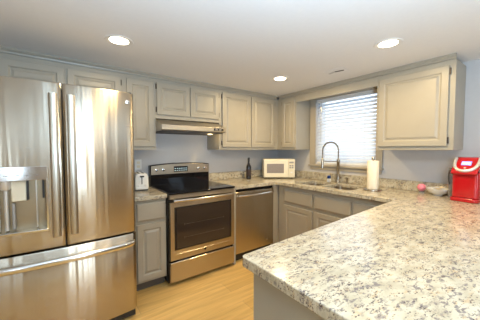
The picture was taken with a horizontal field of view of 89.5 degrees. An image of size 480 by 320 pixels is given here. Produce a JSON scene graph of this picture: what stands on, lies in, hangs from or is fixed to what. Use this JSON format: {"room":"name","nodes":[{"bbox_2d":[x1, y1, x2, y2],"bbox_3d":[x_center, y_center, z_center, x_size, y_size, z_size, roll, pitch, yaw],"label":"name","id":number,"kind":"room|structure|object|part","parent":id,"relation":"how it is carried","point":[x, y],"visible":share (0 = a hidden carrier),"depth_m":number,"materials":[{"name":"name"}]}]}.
{"room":"kitchen","nodes":[
{"label":"kitchen","id":0,"kind":"room"},
{"bbox_2d":[122,258,253,319],"bbox_3d":[0.852,1.358,0.204,4.300,0.050,6.600,-2,3,-36],"label":"floor","id":1,"kind":"structure","parent":0,"point":[226,292],"depth_m":2.17,"materials":[{"name":"brown wood"}]},
{"bbox_2d":[0,76,136,319],"bbox_3d":[-1.410,0.370,1.936,0.904,1.770,1.001,-2,3,-36],"label":"refrigerator","id":2,"kind":"object","parent":1,"relation":"on","point":[68,234],"visible":1,"depth_m":1.58,"materials":[{"name":"silver metal"}]},
{"bbox_3d":[-1.343,0.084,1.452,0.292,0.085,0.030,-2,3,-36],"label":"control panel","id":3,"kind":"part","parent":2,"relation":"part of","materials":[{"name":"silver metal"}]},
{"bbox_3d":[-1.362,0.040,1.478,0.457,1.060,0.088,-2,3,-36],"label":"door","id":4,"kind":"part","parent":2,"relation":"part of","materials":[{"name":"silver metal"}]},
{"bbox_3d":[-1.270,0.182,1.563,0.008,0.119,0.044,-2,3,-36],"label":"lever","id":5,"kind":"part","parent":2,"relation":"part of","materials":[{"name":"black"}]},
{"bbox_3d":[-1.224,0.285,1.541,0.014,0.325,0.017,-2,3,-36],"label":"recess frame","id":6,"kind":"part","parent":2,"relation":"part of","materials":[{"name":"silver metal"}]},
{"bbox_3d":[-1.171,0.035,1.531,0.045,0.906,0.067,-2,3,-36],"label":"handle","id":7,"kind":"part","parent":2,"relation":"part of","materials":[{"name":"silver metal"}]},
{"bbox_3d":[-1.139,0.643,1.579,0.870,0.042,0.084,-2,3,-36],"label":"handle","id":8,"kind":"part","parent":2,"relation":"part of","materials":[{"name":"silver metal"}]},
{"bbox_3d":[-1.182,0.881,1.648,0.904,0.605,0.088,-2,3,-36],"label":"freezer drawer","id":9,"kind":"part","parent":2,"relation":"part of","materials":[{"name":"silver metal"}]},
{"bbox_3d":[-1.097,0.033,1.585,0.045,0.906,0.067,-2,3,-36],"label":"handle","id":10,"kind":"part","parent":2,"relation":"part of","materials":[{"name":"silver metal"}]},
{"bbox_3d":[-0.995,0.028,1.747,0.441,1.060,0.088,-2,3,-36],"label":"door","id":11,"kind":"part","parent":2,"relation":"part of","materials":[{"name":"silver metal"}]},
{"bbox_2d":[135,198,166,290],"bbox_3d":[-1.013,0.793,2.513,0.295,0.872,0.628,-2,3,-36],"label":"base cabinet","id":12,"kind":"object","parent":1,"relation":"on","point":[150,215],"visible":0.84,"depth_m":2.26,"materials":[{"name":"beige paint"}]},
{"bbox_2d":[135,187,166,201],"bbox_3d":[-1.006,0.287,2.484,0.298,0.140,0.648,-2,3,-36],"label":"countertop","id":13,"kind":"structure","parent":12,"relation":"on","point":[151,193],"depth_m":2.28,"materials":[{"name":"beige stone"}]},
{"bbox_2d":[134,172,148,190],"bbox_3d":[-1.060,0.222,2.568,0.136,0.179,0.278,-2,3,-31],"label":"toaster","id":14,"kind":"object","parent":13,"relation":"on","point":[141,178],"visible":0.85,"depth_m":2.47,"materials":[{"name":"white plastic"}]},
{"bbox_3d":[-0.827,0.478,2.258,0.262,0.165,0.020,-2,3,-36],"label":"drawer","id":15,"kind":"part","parent":12,"relation":"part of","materials":[{"name":"beige paint"}]},
{"bbox_3d":[-0.827,0.853,2.275,0.262,0.525,0.020,-2,3,-36],"label":"door","id":16,"kind":"part","parent":12,"relation":"part of","materials":[{"name":"beige paint"}]},
{"bbox_2d":[148,162,234,283],"bbox_3d":[-0.542,0.631,2.768,0.762,1.174,0.744,-2,3,-36],"label":"electric range","id":17,"kind":"object","parent":1,"relation":"on","point":[199,210],"visible":0.98,"depth_m":2.55,"materials":[{"name":"silver metal"}]},
{"bbox_2d":[151,181,234,194],"bbox_3d":[-0.540,0.303,2.751,0.762,0.019,0.605,-2,3,-36],"label":"cooktop","id":18,"kind":"object","parent":17,"relation":"in","point":[173,187],"depth_m":2.66,"materials":[{"name":"black glass"}]},
{"bbox_3d":[-0.379,0.348,2.534,0.748,0.045,0.034,-2,3,-36],"label":"vent trim","id":19,"kind":"part","parent":17,"relation":"part of","materials":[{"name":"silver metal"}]},
{"bbox_3d":[-0.377,0.684,2.546,0.748,0.572,0.042,-2,3,-36],"label":"oven door","id":20,"kind":"part","parent":17,"relation":"part of","materials":[{"name":"silver metal"}]},
{"bbox_3d":[-0.377,1.087,2.564,0.748,0.200,0.042,-2,3,-36],"label":"storage drawer","id":21,"kind":"part","parent":17,"relation":"part of","materials":[{"name":"silver metal"}]},
{"bbox_3d":[-0.363,0.659,2.526,0.616,0.396,0.002,-2,3,-36],"label":"oven glass","id":22,"kind":"part","parent":17,"relation":"part of","materials":[{"name":"brown glass"}]},
{"bbox_3d":[-0.343,0.382,2.486,0.694,0.026,0.072,-2,3,-36],"label":"handle","id":23,"kind":"part","parent":17,"relation":"part of","materials":[{"name":"silver metal"}]},
{"bbox_2d":[232,190,235,264],"bbox_3d":[-0.245,0.769,3.044,0.027,0.872,0.625,-2,3,-36],"label":"filler panel","id":24,"kind":"object","parent":1,"relation":"on","point":[234,244],"visible":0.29,"depth_m":2.79,"materials":[{"name":"beige paint"}]},
{"bbox_2d":[236,185,273,259],"bbox_3d":[0.032,0.763,3.213,0.608,0.870,0.681,-2,3,-36],"label":"dishwasher","id":25,"kind":"object","parent":1,"relation":"on","point":[254,206],"visible":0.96,"depth_m":2.97,"materials":[{"name":"silver metal"}]},
{"bbox_3d":[0.214,0.415,2.949,0.554,0.025,0.066,-2,3,-36],"label":"handle","id":26,"kind":"part","parent":25,"relation":"part of","materials":[{"name":"silver metal"}]},
{"bbox_2d":[271,185,277,244],"bbox_3d":[0.463,0.761,3.229,0.094,0.872,0.025,-2,3,-36],"label":"filler panel","id":27,"kind":"object","parent":1,"relation":"on","point":[275,187],"visible":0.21,"depth_m":3.22,"materials":[{"name":"beige paint"}]},
{"bbox_2d":[254,274,324,319],"bbox_3d":[1.157,0.840,1.448,2.302,0.872,0.720,-2,3,-36],"label":"base cabinet","id":28,"kind":"object","parent":1,"relation":"on","point":[270,303],"visible":0.02,"depth_m":0.89,"materials":[{"name":"beige paint"}]},
{"bbox_2d":[209,170,479,319],"bbox_3d":[0.614,0.302,2.123,2.353,0.142,3.148,-2,3,-36],"label":"countertop","id":29,"kind":"structure","parent":28,"relation":"on","point":[414,255],"depth_m":0.95,"materials":[{"name":"beige stone"}]},
{"bbox_2d":[246,158,250,178],"bbox_3d":[0.125,0.118,3.464,0.075,0.307,0.075,-2,3,-36],"label":"wine bottle","id":30,"kind":"object","parent":29,"relation":"on","point":[248,167],"visible":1,"depth_m":3.44,"materials":[{"name":"black glass"}]},
{"bbox_2d":[262,158,294,177],"bbox_3d":[0.572,0.122,3.655,0.456,0.282,0.314,0,3,1],"label":"microwave","id":31,"kind":"object","parent":29,"relation":"on","point":[271,167],"visible":0.96,"depth_m":3.50,"materials":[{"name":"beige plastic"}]},
{"bbox_3d":[0.522,0.123,3.510,0.352,0.258,0.021,0,3,1],"label":"door","id":32,"kind":"part","parent":31,"relation":"part of","materials":[{"name":"beige plastic"}]},
{"bbox_3d":[0.749,0.123,3.510,0.094,0.258,0.017,0,3,1],"label":"control panel","id":33,"kind":"part","parent":31,"relation":"part of","materials":[{"name":"beige plastic"}]},
{"bbox_2d":[321,141,340,182],"bbox_3d":[1.152,0.027,3.047,0.261,0.526,0.097,0,3,-6],"label":"kitchen faucet","id":34,"kind":"object","parent":29,"relation":"on","point":[338,177],"visible":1,"depth_m":3.06,"materials":[{"name":"silver metal"}]},
{"bbox_2d":[308,184,354,189],"bbox_3d":[1.076,0.422,2.913,0.409,0.168,0.739,-2,3,-36],"label":"sink","id":35,"kind":"object","parent":29,"relation":"in","point":[343,188],"visible":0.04,"depth_m":2.99,"materials":[{"name":"silver metal"}]},
{"bbox_3d":[1.184,0.429,2.766,0.409,0.168,0.374,-2,3,-36],"label":"bowl","id":36,"kind":"part","parent":35,"relation":"part of","materials":[{"name":"silver metal"}]},
{"bbox_2d":[363,157,382,191],"bbox_3d":[1.376,0.141,2.504,0.180,0.347,0.180,-2,3,-36],"label":"paper towel holder","id":37,"kind":"object","parent":29,"relation":"on","point":[373,158],"visible":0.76,"depth_m":2.46,"materials":[{"name":"silver metal"}]},
{"bbox_2d":[367,160,378,188],"bbox_3d":[1.376,0.152,2.504,0.109,0.290,0.109,-2,3,-36],"label":"paper towel roll","id":38,"kind":"object","parent":37,"relation":"on","point":[372,166],"visible":0.98,"depth_m":2.46,"materials":[{"name":"white paper"}]},
{"bbox_2d":[417,184,425,192],"bbox_3d":[1.772,0.277,2.360,0.072,0.089,0.072,-2,3,-36],"label":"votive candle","id":39,"kind":"object","parent":29,"relation":"on","point":[421,187],"visible":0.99,"depth_m":2.34,"materials":[{"name":"pink wax"}]},
{"bbox_2d":[426,187,447,195],"bbox_3d":[1.832,0.295,2.239,0.184,0.063,0.184,-2,3,-36],"label":"serving bowl","id":40,"kind":"object","parent":29,"relation":"on","point":[441,192],"visible":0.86,"depth_m":2.20,"materials":[{"name":"white ceramic"}]},
{"bbox_2d":[448,157,479,203],"bbox_3d":[1.904,0.155,2.031,0.290,0.361,0.226,-1,3,-29],"label":"coffee maker","id":41,"kind":"object","parent":29,"relation":"on","point":[464,176],"visible":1,"depth_m":1.96,"materials":[{"name":"red plastic"}]},
{"bbox_3d":[1.894,0.197,2.133,0.175,0.250,0.040,-1,3,-29],"label":"water tank","id":42,"kind":"part","parent":41,"relation":"part of","materials":[{"name":"clear plastic"}]},
{"bbox_3d":[1.833,0.038,1.963,0.104,0.122,0.173,-1,3,-29],"label":"handle","id":43,"kind":"part","parent":41,"relation":"part of","materials":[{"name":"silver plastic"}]},
{"bbox_2d":[278,185,313,241],"bbox_3d":[0.919,0.763,3.186,0.628,0.872,0.567,-2,3,-36],"label":"base cabinet","id":44,"kind":"object","parent":1,"relation":"on","point":[296,205],"visible":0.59,"depth_m":2.99,"materials":[{"name":"beige paint"}]},
{"bbox_3d":[0.702,0.467,2.954,0.020,0.155,0.436,-2,3,-36],"label":"drawer","id":45,"kind":"part","parent":44,"relation":"part of","materials":[{"name":"beige paint"}]},
{"bbox_3d":[0.702,0.832,2.971,0.020,0.495,0.436,-2,3,-36],"label":"door","id":46,"kind":"part","parent":44,"relation":"part of","materials":[{"name":"beige paint"}]},
{"bbox_2d":[314,191,352,228],"bbox_3d":[1.223,0.781,2.773,0.628,0.872,0.456,-2,3,-36],"label":"base cabinet","id":47,"kind":"object","parent":1,"relation":"on","point":[329,208],"visible":0.33,"depth_m":2.59,"materials":[{"name":"beige paint"}]},
{"bbox_3d":[0.978,0.848,2.596,0.020,0.495,0.432,-2,3,-36],"label":"door","id":48,"kind":"part","parent":47,"relation":"part of","materials":[{"name":"beige paint"}]},
{"bbox_3d":[0.978,0.484,2.579,0.020,0.155,0.432,-2,3,-36],"label":"drawer","id":49,"kind":"part","parent":47,"relation":"part of","materials":[{"name":"beige paint"}]},
{"bbox_2d":[353,197,384,214],"bbox_3d":[1.483,0.797,2.419,0.628,0.872,0.420,-2,3,-36],"label":"base cabinet","id":50,"kind":"object","parent":1,"relation":"on","point":[359,205],"visible":0.08,"depth_m":2.31,"materials":[{"name":"beige paint"}]},
{"bbox_3d":[1.233,0.499,2.232,0.020,0.155,0.380,-2,3,-36],"label":"drawer","id":51,"kind":"part","parent":50,"relation":"part of","materials":[{"name":"beige paint"}]},
{"bbox_3d":[1.254,0.755,2.249,0.020,0.773,0.420,-2,3,-36],"label":"frame","id":52,"kind":"part","parent":50,"relation":"part of","materials":[{"name":"beige paint"}]},
{"bbox_2d":[134,134,276,181],"bbox_3d":[-1.115,0.179,2.866,4.540,2.168,0.100,-2,3,-36],"label":"wall","id":53,"kind":"structure","parent":0,"point":[170,148],"depth_m":3.19,"materials":[{"name":"paint"}]},
{"bbox_2d":[0,52,123,91],"bbox_3d":[-1.599,-0.698,2.201,0.940,0.280,0.332,-2,3,-36],"label":"upper cabinet","id":54,"kind":"object","parent":53,"relation":"attached to","point":[16,66],"visible":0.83,"depth_m":2.05,"materials":[{"name":"beige paint"}]},
{"bbox_3d":[-1.669,-0.680,1.958,0.400,0.205,0.020,-2,3,-36],"label":"door","id":55,"kind":"part","parent":54,"relation":"part of","materials":[{"name":"beige paint"}]},
{"bbox_3d":[-1.322,-0.691,2.212,0.420,0.205,0.020,-2,3,-36],"label":"door","id":56,"kind":"part","parent":54,"relation":"part of","materials":[{"name":"beige paint"}]},
{"bbox_2d":[135,159,141,169],"bbox_3d":[-1.160,0.053,2.760,0.072,0.116,0.008,-2,3,-36],"label":"wall outlet","id":57,"kind":"object","parent":53,"relation":"attached to","point":[138,163],"visible":1,"depth_m":2.76,"materials":[{"name":"white plastic"}]},
{"bbox_2d":[123,73,155,149],"bbox_3d":[-1.099,-0.482,2.579,0.300,0.744,0.332,-2,3,-36],"label":"upper cabinet","id":58,"kind":"object","parent":53,"relation":"attached to","point":[142,89],"visible":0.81,"depth_m":2.46,"materials":[{"name":"beige paint"}]},
{"bbox_2d":[155,79,218,122],"bbox_3d":[-0.662,-0.663,2.892,0.782,0.412,0.332,-2,3,-36],"label":"upper cabinet","id":59,"kind":"object","parent":53,"relation":"attached to","point":[173,100],"visible":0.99,"depth_m":2.73,"materials":[{"name":"beige paint"}]},
{"bbox_3d":[-0.726,-0.654,2.652,0.372,0.335,0.020,-2,3,-36],"label":"door","id":60,"kind":"part","parent":59,"relation":"part of","materials":[{"name":"beige paint"}]},
{"bbox_3d":[-0.417,-0.664,2.879,0.378,0.335,0.020,-2,3,-36],"label":"door","id":61,"kind":"part","parent":59,"relation":"part of","materials":[{"name":"beige paint"}]},
{"bbox_2d":[155,119,225,134],"bbox_3d":[-0.618,-0.378,2.827,0.760,0.145,0.501,-2,3,-36],"label":"range hood","id":62,"kind":"object","parent":53,"relation":"attached to","point":[163,126],"visible":0.91,"depth_m":2.66,"materials":[{"name":"silver metal"}]},
{"bbox_2d":[209,170,261,180],"bbox_3d":[0.083,0.212,3.670,1.329,0.101,0.022,-2,3,-36],"label":"backsplash","id":63,"kind":"structure","parent":53,"relation":"attached to","point":[234,174],"depth_m":3.51,"materials":[{"name":"beige stone"}]},
{"bbox_2d":[207,90,277,149],"bbox_3d":[0.066,-0.520,3.433,1.022,0.744,0.332,-2,3,-36],"label":"upper cabinet","id":64,"kind":"object","parent":53,"relation":"attached to","point":[250,122],"visible":1,"depth_m":3.25,"materials":[{"name":"beige paint"}]},
{"bbox_3d":[-0.041,-0.509,3.162,0.448,0.680,0.020,-2,3,-36],"label":"door","id":65,"kind":"part","parent":64,"relation":"part of","materials":[{"name":"beige paint"}]},
{"bbox_3d":[0.332,-0.521,3.436,0.435,0.680,0.020,-2,3,-36],"label":"door","id":66,"kind":"part","parent":64,"relation":"part of","materials":[{"name":"beige paint"}]},
{"bbox_2d":[0,0,479,98],"bbox_3d":[0.868,-0.823,0.118,4.540,0.080,6.800,-2,3,-36],"label":"ceiling","id":67,"kind":"structure","parent":0,"point":[237,44],"depth_m":1.63,"materials":[{"name":"paint"}]},
{"bbox_2d":[104,34,133,45],"bbox_3d":[-0.864,-0.852,1.730,0.190,0.005,0.190,-2,3,-36],"label":"recessed light","id":68,"kind":"object","parent":67,"relation":"in","point":[119,40],"visible":1,"depth_m":1.72,"materials":[{"name":"white"}]},
{"bbox_2d":[0,46,277,98],"bbox_3d":[-0.928,-0.870,2.486,3.648,0.038,0.034,-2,3,-36],"label":"trim","id":69,"kind":"structure","parent":67,"relation":"attached to","point":[3,49],"depth_m":2.30,"materials":[{"name":"beige paint"}]},
{"bbox_2d":[271,76,288,80],"bbox_3d":[0.441,-0.894,2.661,0.190,0.005,0.190,-2,3,-36],"label":"recessed light","id":70,"kind":"object","parent":67,"relation":"in","point":[277,78],"visible":1,"depth_m":2.64,"materials":[{"name":"white"}]},
{"bbox_2d":[323,67,348,74],"bbox_3d":[0.955,-0.881,2.415,0.150,0.008,0.220,-2,3,-36],"label":"ceiling vent","id":71,"kind":"object","parent":67,"relation":"in","point":[341,69],"visible":1,"depth_m":2.41,"materials":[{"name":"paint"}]},
{"bbox_2d":[278,53,456,98],"bbox_3d":[1.163,-0.882,2.758,0.034,0.038,1.990,-2,3,-36],"label":"trim","id":72,"kind":"structure","parent":67,"relation":"attached to","point":[453,55],"depth_m":2.42,"materials":[{"name":"beige paint"}]},
{"bbox_2d":[296,77,377,101],"bbox_3d":[1.096,-0.822,2.899,0.020,0.094,1.063,-2,3,-36],"label":"window valance","id":73,"kind":"object","parent":72,"relation":"attached to","point":[372,82],"visible":1,"depth_m":2.80,"materials":[{"name":"beige paint"}]},
{"bbox_2d":[373,38,403,48],"bbox_3d":[1.090,-0.854,1.780,0.190,0.005,0.190,-2,3,-36],"label":"recessed light","id":74,"kind":"object","parent":67,"relation":"in","point":[390,42],"visible":1,"depth_m":1.77,"materials":[{"name":"white"}]},
{"bbox_2d":[277,59,479,208],"bbox_3d":[2.641,0.242,1.469,0.140,2.168,6.600,-2,3,-36],"label":"wall","id":75,"kind":"structure","parent":0,"point":[433,166],"depth_m":2.38,"materials":[{"name":"paint"}]},
{"bbox_2d":[278,95,309,149],"bbox_3d":[0.785,-0.526,3.563,0.332,0.744,0.350,-2,3,-36],"label":"upper cabinet","id":76,"kind":"object","parent":75,"relation":"attached to","point":[293,116],"visible":1,"depth_m":3.44,"materials":[{"name":"beige paint"}]},
{"bbox_3d":[0.676,-0.522,3.483,0.020,0.744,0.350,-2,3,-36],"label":"frame","id":77,"kind":"part","parent":76,"relation":"part of","materials":[{"name":"beige paint"}]},
{"bbox_3d":[0.684,-0.521,3.439,0.020,0.680,0.235,-2,3,-36],"label":"door","id":78,"kind":"part","parent":76,"relation":"part of","materials":[{"name":"beige paint"}]},
{"bbox_2d":[308,86,383,173],"bbox_3d":[1.357,-0.377,3.145,0.165,1.045,1.013,-2,3,-36],"label":"window","id":79,"kind":"structure","parent":75,"relation":"in","point":[379,153],"depth_m":3.22,"materials":[{"name":"beige paint"}]},
{"bbox_3d":[1.319,0.086,3.138,0.070,0.026,1.013,-2,3,-36],"label":"sill","id":80,"kind":"part","parent":79,"relation":"part of","materials":[{"name":"beige paint"}]},
{"bbox_3d":[1.321,-0.865,3.085,0.018,0.065,0.825,-2,3,-36],"label":"head casing","id":81,"kind":"part","parent":79,"relation":"part of","materials":[{"name":"beige paint"}]},
{"bbox_2d":[317,89,376,165],"bbox_3d":[1.350,-0.386,3.128,0.066,0.892,0.813,-2,3,-36],"label":"window blind","id":82,"kind":"object","parent":79,"relation":"attached to","point":[355,149],"visible":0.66,"depth_m":3.08,"materials":[{"name":"white plastic"}]},
{"bbox_3d":[1.355,0.054,3.152,0.036,0.011,0.813,-2,3,-36],"label":"rail","id":83,"kind":"part","parent":82,"relation":"part of","materials":[{"name":"white plastic"}]},
{"bbox_3d":[1.354,-0.808,3.112,0.056,0.048,0.813,-2,3,-36],"label":"head rail","id":84,"kind":"part","parent":82,"relation":"part of","materials":[{"name":"white plastic"}]},
{"bbox_3d":[1.409,-0.389,3.171,0.004,0.815,0.745,-2,3,-36],"label":"glass","id":85,"kind":"part","parent":79,"relation":"part of","materials":[{"name":"white"}]},
{"bbox_3d":[1.587,-0.396,2.743,0.018,0.972,0.075,-2,3,-36],"label":"casing","id":86,"kind":"part","parent":79,"relation":"part of","materials":[{"name":"beige paint"}]},
{"bbox_2d":[295,170,447,194],"bbox_3d":[1.554,0.251,2.811,0.022,0.101,3.148,-2,3,-36],"label":"backsplash","id":87,"kind":"structure","parent":75,"relation":"attached to","point":[383,182],"depth_m":2.75,"materials":[{"name":"beige stone"}]},
{"bbox_2d":[376,58,465,149],"bbox_3d":[1.701,-0.470,2.319,0.332,0.744,0.612,-2,3,-36],"label":"upper cabinet","id":88,"kind":"object","parent":75,"relation":"attached to","point":[423,107],"visible":1,"depth_m":2.15,"materials":[{"name":"beige paint"}]}
]}

